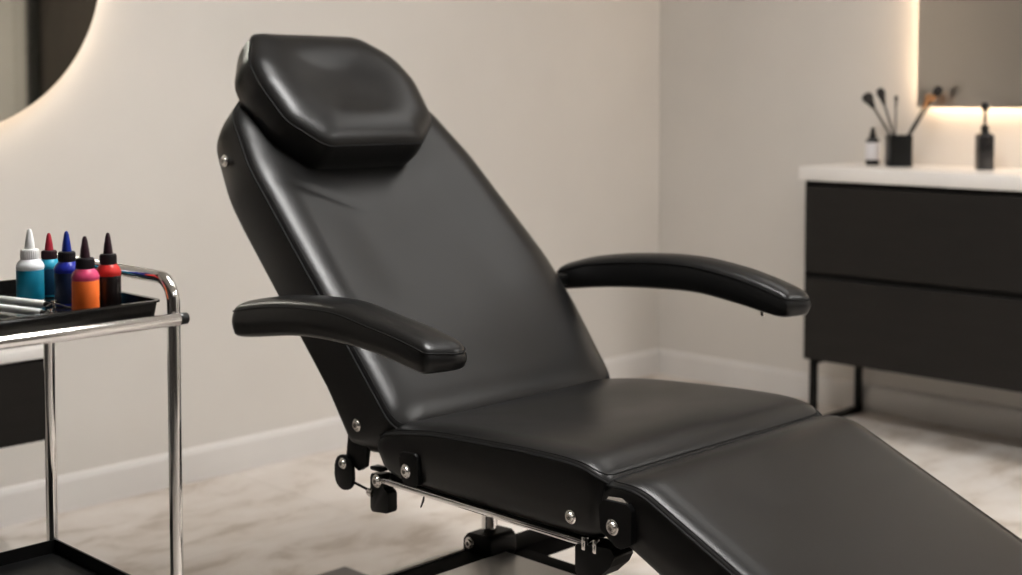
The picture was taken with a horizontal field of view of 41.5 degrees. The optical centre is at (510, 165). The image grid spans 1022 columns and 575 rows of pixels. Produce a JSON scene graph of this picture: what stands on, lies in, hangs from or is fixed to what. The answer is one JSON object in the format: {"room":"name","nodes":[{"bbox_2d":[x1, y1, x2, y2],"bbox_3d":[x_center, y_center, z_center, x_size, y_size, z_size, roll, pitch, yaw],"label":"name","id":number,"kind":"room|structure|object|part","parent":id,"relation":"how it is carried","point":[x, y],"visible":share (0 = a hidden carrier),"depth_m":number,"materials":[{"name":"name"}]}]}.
{"room":"service shop","nodes":[
{"label":"service shop","id":0,"kind":"room"},
{"bbox_2d":[0,0,659,487],"bbox_3d":[-1.574,-0.365,3.631,0.120,2.750,6.420,3,4,45],"label":"wall","id":1,"kind":"structure","parent":0,"point":[556,103],"depth_m":4.27,"materials":[{"name":"beige paint"}]},
{"bbox_2d":[0,358,44,448],"bbox_3d":[-1.834,0.607,3.032,0.419,0.210,1.490,3,4,45],"label":"console","id":2,"kind":"object","parent":1,"relation":"attached to","point":[22,382],"visible":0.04,"depth_m":3.36},
{"bbox_2d":[0,344,55,363],"bbox_3d":[-1.831,0.487,3.022,0.429,0.028,1.510,3,4,45],"label":"countertop","id":3,"kind":"structure","parent":2,"relation":"on","point":[19,354],"depth_m":3.35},
{"bbox_2d":[0,0,97,121],"bbox_3d":[-1.530,-0.560,3.538,0.057,0.962,0.962,3,4,45],"label":"wall mirror","id":4,"kind":"object","parent":1,"relation":"attached to","point":[40,40],"visible":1,"depth_m":3.73,"materials":[{"name":"clear glass"}]},
{"bbox_2d":[0,348,659,527],"bbox_3d":[-1.526,0.957,3.652,0.016,0.106,6.180,3,4,45],"label":"baseboard","id":5,"kind":"structure","parent":1,"relation":"attached to","point":[24,502],"depth_m":4.19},
{"bbox_2d":[0,373,1021,574],"bbox_3d":[0.683,1.174,1.482,6.460,0.100,6.420,3,4,45],"label":"floor","id":6,"kind":"structure","parent":0,"point":[289,517],"depth_m":3.84,"materials":[{"name":"stone"}]},
{"bbox_2d":[0,253,189,574],"bbox_3d":[-0.879,0.632,1.790,0.430,0.950,0.792,3,4,45],"label":"trolley","id":7,"kind":"object","parent":6,"relation":"on","point":[53,556],"visible":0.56,"depth_m":1.92,"materials":[{"name":"silver metal"}]},
{"bbox_2d":[0,539,129,574],"bbox_3d":[-0.874,0.637,1.799,0.356,0.024,0.748,3,4,45],"label":"shelf","id":8,"kind":"object","parent":7,"relation":"attached to","point":[51,556],"depth_m":2.13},
{"bbox_2d":[0,279,159,335],"bbox_3d":[-0.830,0.205,1.812,0.356,0.024,0.612,3,4,45],"label":"tray","id":9,"kind":"object","parent":7,"relation":"on","point":[133,305],"visible":0.45,"depth_m":1.84,"materials":[{"name":"black plastic"}]},
{"bbox_2d":[0,304,53,314],"bbox_3d":[-0.699,0.201,1.900,0.221,0.012,0.014,2,3,31],"label":"pen","id":10,"kind":"object","parent":9,"relation":"on","point":[3,307],"visible":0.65,"depth_m":1.89,"materials":[{"name":"grey metal"}]},
{"bbox_2d":[16,229,44,299],"bbox_3d":[-0.715,0.148,2.008,0.040,0.108,0.040,3,4,45],"label":"ink bottle","id":11,"kind":"object","parent":9,"relation":"on","point":[30,284],"visible":0.84,"depth_m":2.00,"materials":[{"name":"teal plastic"}]},
{"bbox_2d":[0,295,71,308],"bbox_3d":[-0.715,0.197,1.972,0.208,0.012,0.014,2,3,31],"label":"pen","id":12,"kind":"object","parent":9,"relation":"on","point":[3,299],"visible":0.96,"depth_m":1.96,"materials":[{"name":"grey metal"}]},
{"bbox_3d":[-0.738,0.197,1.986,0.153,0.010,0.010,2,3,31],"label":"handle","id":13,"kind":"part","parent":12,"relation":"part of","materials":[{"name":"grey plastic"}]},
{"bbox_2d":[41,233,57,296],"bbox_3d":[-0.707,0.151,2.067,0.034,0.096,0.034,3,4,45],"label":"ink bottle","id":14,"kind":"object","parent":9,"relation":"on","point":[49,255],"visible":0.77,"depth_m":2.06,"materials":[{"name":"teal plastic"}]},
{"bbox_2d":[54,231,75,306],"bbox_3d":[-0.650,0.149,1.977,0.037,0.108,0.037,3,4,45],"label":"ink bottle","id":15,"kind":"object","parent":9,"relation":"on","point":[63,270],"visible":0.9,"depth_m":1.96,"materials":[{"name":"blue plastic"}]},
{"bbox_2d":[71,236,99,309],"bbox_3d":[-0.595,0.153,1.887,0.038,0.110,0.038,3,4,45],"label":"ink bottle","id":16,"kind":"object","parent":9,"relation":"on","point":[85,278],"visible":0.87,"depth_m":1.88,"materials":[{"name":"orange plastic"}]},
{"bbox_2d":[96,233,121,306],"bbox_3d":[-0.577,0.150,1.936,0.035,0.110,0.035,3,4,45],"label":"ink bottle","id":17,"kind":"object","parent":9,"relation":"on","point":[109,272],"visible":0.84,"depth_m":1.92,"materials":[{"name":"red plastic"}]},
{"bbox_3d":[-0.734,0.229,1.623,0.018,0.018,0.761,3,4,45],"label":"rail","id":18,"kind":"part","parent":7,"relation":"part of","materials":[{"name":"silver metal"}]},
{"bbox_2d":[217,34,1021,574],"bbox_3d":[0.146,0.403,2.514,1.861,1.332,0.910,3,4,45],"label":"chair","id":19,"kind":"object","parent":6,"relation":"on","point":[445,344],"visible":1,"depth_m":2.53,"materials":[{"name":"black leather"}]},
{"bbox_3d":[0.056,1.039,2.624,1.624,0.050,0.332,3,4,45],"label":"plate","id":20,"kind":"part","parent":19,"relation":"part of","materials":[{"name":"brown metal"}]},
{"bbox_3d":[-0.300,0.284,2.396,0.584,0.097,0.092,3,4,45],"label":"armrest","id":21,"kind":"part","parent":19,"relation":"part of","materials":[{"name":"black leather"}]},
{"bbox_3d":[-0.274,0.599,2.515,0.064,0.013,0.005,3,4,45],"label":"link rod","id":22,"kind":"part","parent":19,"relation":"part of","materials":[{"name":"metal"}]},
{"bbox_3d":[-0.259,0.604,2.498,0.013,0.016,0.016,3,4,45],"label":"rod","id":23,"kind":"part","parent":19,"relation":"part of","materials":[{"name":"metal"}]},
{"bbox_3d":[-0.178,0.539,2.408,0.052,0.061,0.014,3,4,45],"label":"bolt plate","id":24,"kind":"part","parent":19,"relation":"part of","materials":[{"name":"black metal"}]},
{"bbox_3d":[-0.214,0.180,2.881,0.650,0.680,0.659,3,4,45],"label":"backrest","id":25,"kind":"part","parent":19,"relation":"part of","materials":[{"name":"black leather"}]},
{"bbox_3d":[-0.225,0.765,2.520,0.014,0.016,0.370,3,4,45],"label":"beam trim","id":26,"kind":"part","parent":19,"relation":"part of","materials":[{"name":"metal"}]},
{"bbox_3d":[-0.054,0.586,2.300,0.504,0.011,0.012,3,4,45],"label":"rail","id":27,"kind":"part","parent":19,"relation":"part of","materials":[{"name":"silver metal"}]},
{"bbox_3d":[-0.042,0.649,2.644,0.031,0.157,0.031,3,4,45],"label":"lift rod","id":28,"kind":"part","parent":19,"relation":"part of","materials":[{"name":"silver metal"}]},
{"bbox_3d":[0.026,0.767,2.403,0.376,0.009,0.276,3,4,45],"label":"gusset plate","id":29,"kind":"part","parent":19,"relation":"part of","materials":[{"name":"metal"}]},
{"bbox_3d":[0.169,0.504,2.511,0.568,0.135,0.638,3,4,45],"label":"seat","id":30,"kind":"part","parent":19,"relation":"part of","materials":[{"name":"black leather"}]},
{"bbox_3d":[0.163,0.549,2.068,0.066,0.072,0.014,3,4,45],"label":"knee plate","id":31,"kind":"part","parent":19,"relation":"part of","materials":[{"name":"black metal"}]},
{"bbox_3d":[0.351,0.239,2.880,0.640,0.105,0.086,3,4,45],"label":"armrest","id":32,"kind":"part","parent":19,"relation":"part of","materials":[{"name":"black leather"}]},
{"bbox_2d":[803,180,1021,416],"bbox_3d":[1.717,0.518,4.474,1.492,0.896,0.375,3,4,45],"label":"vanity cabinet","id":33,"kind":"object","parent":6,"relation":"on","point":[920,281],"visible":0.89,"depth_m":4.55,"materials":[{"name":"black wood"}]},
{"bbox_3d":[1.189,0.366,4.990,0.005,0.645,0.371,3,4,45],"label":"panel","id":34,"kind":"part","parent":33,"relation":"part of","materials":[{"name":"black wood"}]},
{"bbox_3d":[1.208,0.813,5.013,0.022,0.251,0.338,3,4,45],"label":"leg frame","id":35,"kind":"part","parent":33,"relation":"part of","materials":[{"name":"black metal"}]},
{"bbox_2d":[799,162,1021,190],"bbox_3d":[1.717,0.046,4.457,1.522,0.050,0.410,3,4,45],"label":"countertop","id":36,"kind":"structure","parent":33,"relation":"on","point":[1006,179],"depth_m":4.57,"materials":[{"name":"white stone"}]},
{"bbox_2d":[865,127,879,164],"bbox_3d":[1.319,-0.073,4.924,0.050,0.139,0.050,3,4,45],"label":"dropper bottle","id":37,"kind":"object","parent":36,"relation":"on","point":[872,150],"visible":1,"depth_m":4.91,"materials":[{"name":"white glass"}]},
{"bbox_2d":[885,135,912,166],"bbox_3d":[1.390,-0.055,4.840,0.079,0.112,0.079,0,3,0],"label":"cup","id":38,"kind":"object","parent":36,"relation":"on","point":[898,148],"visible":0.99,"depth_m":4.80,"materials":[{"name":"black plastic"}]},
{"bbox_2d":[862,92,890,134],"bbox_3d":[1.340,-0.137,4.852,0.166,0.254,0.042,0,3,-9],"label":"makeup brush","id":39,"kind":"object","parent":38,"relation":"in","point":[868,98],"visible":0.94,"depth_m":4.83,"materials":[{"name":"black plastic"}]},
{"bbox_3d":[1.362,-0.110,4.846,0.127,0.199,0.009,0,3,-1],"label":"handle","id":40,"kind":"part","parent":39,"relation":"part of","materials":[{"name":"black plastic"}]},
{"bbox_2d":[876,88,894,134],"bbox_3d":[1.352,-0.144,4.819,0.096,0.270,0.031,1,3,10],"label":"makeup brush","id":41,"kind":"object","parent":38,"relation":"in","point":[880,92],"visible":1,"depth_m":4.81,"materials":[{"name":"black plastic"}]},
{"bbox_3d":[1.365,-0.114,4.820,0.071,0.210,0.007,0,3,7],"label":"handle","id":42,"kind":"part","parent":41,"relation":"part of","materials":[{"name":"black plastic"}]},
{"bbox_2d":[894,95,897,134],"bbox_3d":[1.376,-0.131,4.830,0.014,0.242,0.015,-1,3,-12],"label":"makeup brush","id":43,"kind":"object","parent":38,"relation":"in","point":[896,96],"visible":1,"depth_m":4.82,"materials":[{"name":"black plastic"}]},
{"bbox_3d":[1.374,-0.110,4.828,0.005,0.200,0.011,2,3,28],"label":"handle","id":44,"kind":"part","parent":43,"relation":"part of","materials":[{"name":"black plastic"}]},
{"bbox_2d":[907,93,931,134],"bbox_3d":[1.436,-0.135,4.827,0.140,0.251,0.030,1,3,14],"label":"makeup brush","id":45,"kind":"object","parent":38,"relation":"in","point":[927,96],"visible":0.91,"depth_m":4.81,"materials":[{"name":"brown plastic"}]},
{"bbox_3d":[1.422,-0.109,4.839,0.109,0.199,0.008,1,3,20],"label":"handle","id":46,"kind":"part","parent":45,"relation":"part of","materials":[{"name":"black plastic"}]},
{"bbox_2d":[909,86,942,134],"bbox_3d":[1.443,-0.146,4.795,0.172,0.278,0.034,1,3,14],"label":"makeup brush","id":47,"kind":"object","parent":38,"relation":"in","point":[938,90],"visible":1,"depth_m":4.77,"materials":[{"name":"black plastic"}]},
{"bbox_3d":[1.427,-0.120,4.809,0.136,0.224,0.009,1,3,20],"label":"handle","id":48,"kind":"part","parent":47,"relation":"part of","materials":[{"name":"black plastic"}]},
{"bbox_2d":[975,102,994,169],"bbox_3d":[1.623,-0.102,4.614,0.052,0.230,0.070,0,3,0],"label":"soap dispenser","id":49,"kind":"object","parent":36,"relation":"on","point":[984,140],"visible":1,"depth_m":4.60,"materials":[{"name":"black glass"}]},
{"bbox_3d":[1.592,0.574,4.352,1.488,0.297,0.022,3,4,45],"label":"drawer","id":50,"kind":"part","parent":33,"relation":"part of","materials":[{"name":"black wood"}]},
{"bbox_3d":[1.592,0.249,4.335,1.488,0.308,0.022,3,4,45],"label":"drawer","id":51,"kind":"part","parent":33,"relation":"part of","materials":[{"name":"black wood"}]},
{"bbox_2d":[658,0,1021,407],"bbox_3d":[2.938,-0.364,3.606,6.340,2.750,0.120,3,4,45],"label":"wall","id":52,"kind":"structure","parent":0,"point":[753,92],"depth_m":5.41,"materials":[{"name":"beige paint"}]},
{"bbox_2d":[659,349,1021,439],"bbox_3d":[2.853,0.957,3.663,6.204,0.106,0.016,3,4,45],"label":"baseboard","id":53,"kind":"structure","parent":52,"relation":"attached to","point":[995,419],"depth_m":5.18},
{"bbox_2d":[917,0,1021,107],"bbox_3d":[1.909,-0.664,4.480,1.173,0.944,0.057,3,4,45],"label":"wall mirror","id":54,"kind":"object","parent":52,"relation":"attached to","point":[970,49],"visible":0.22,"depth_m":4.74,"materials":[{"name":"mirror"}]}
]}

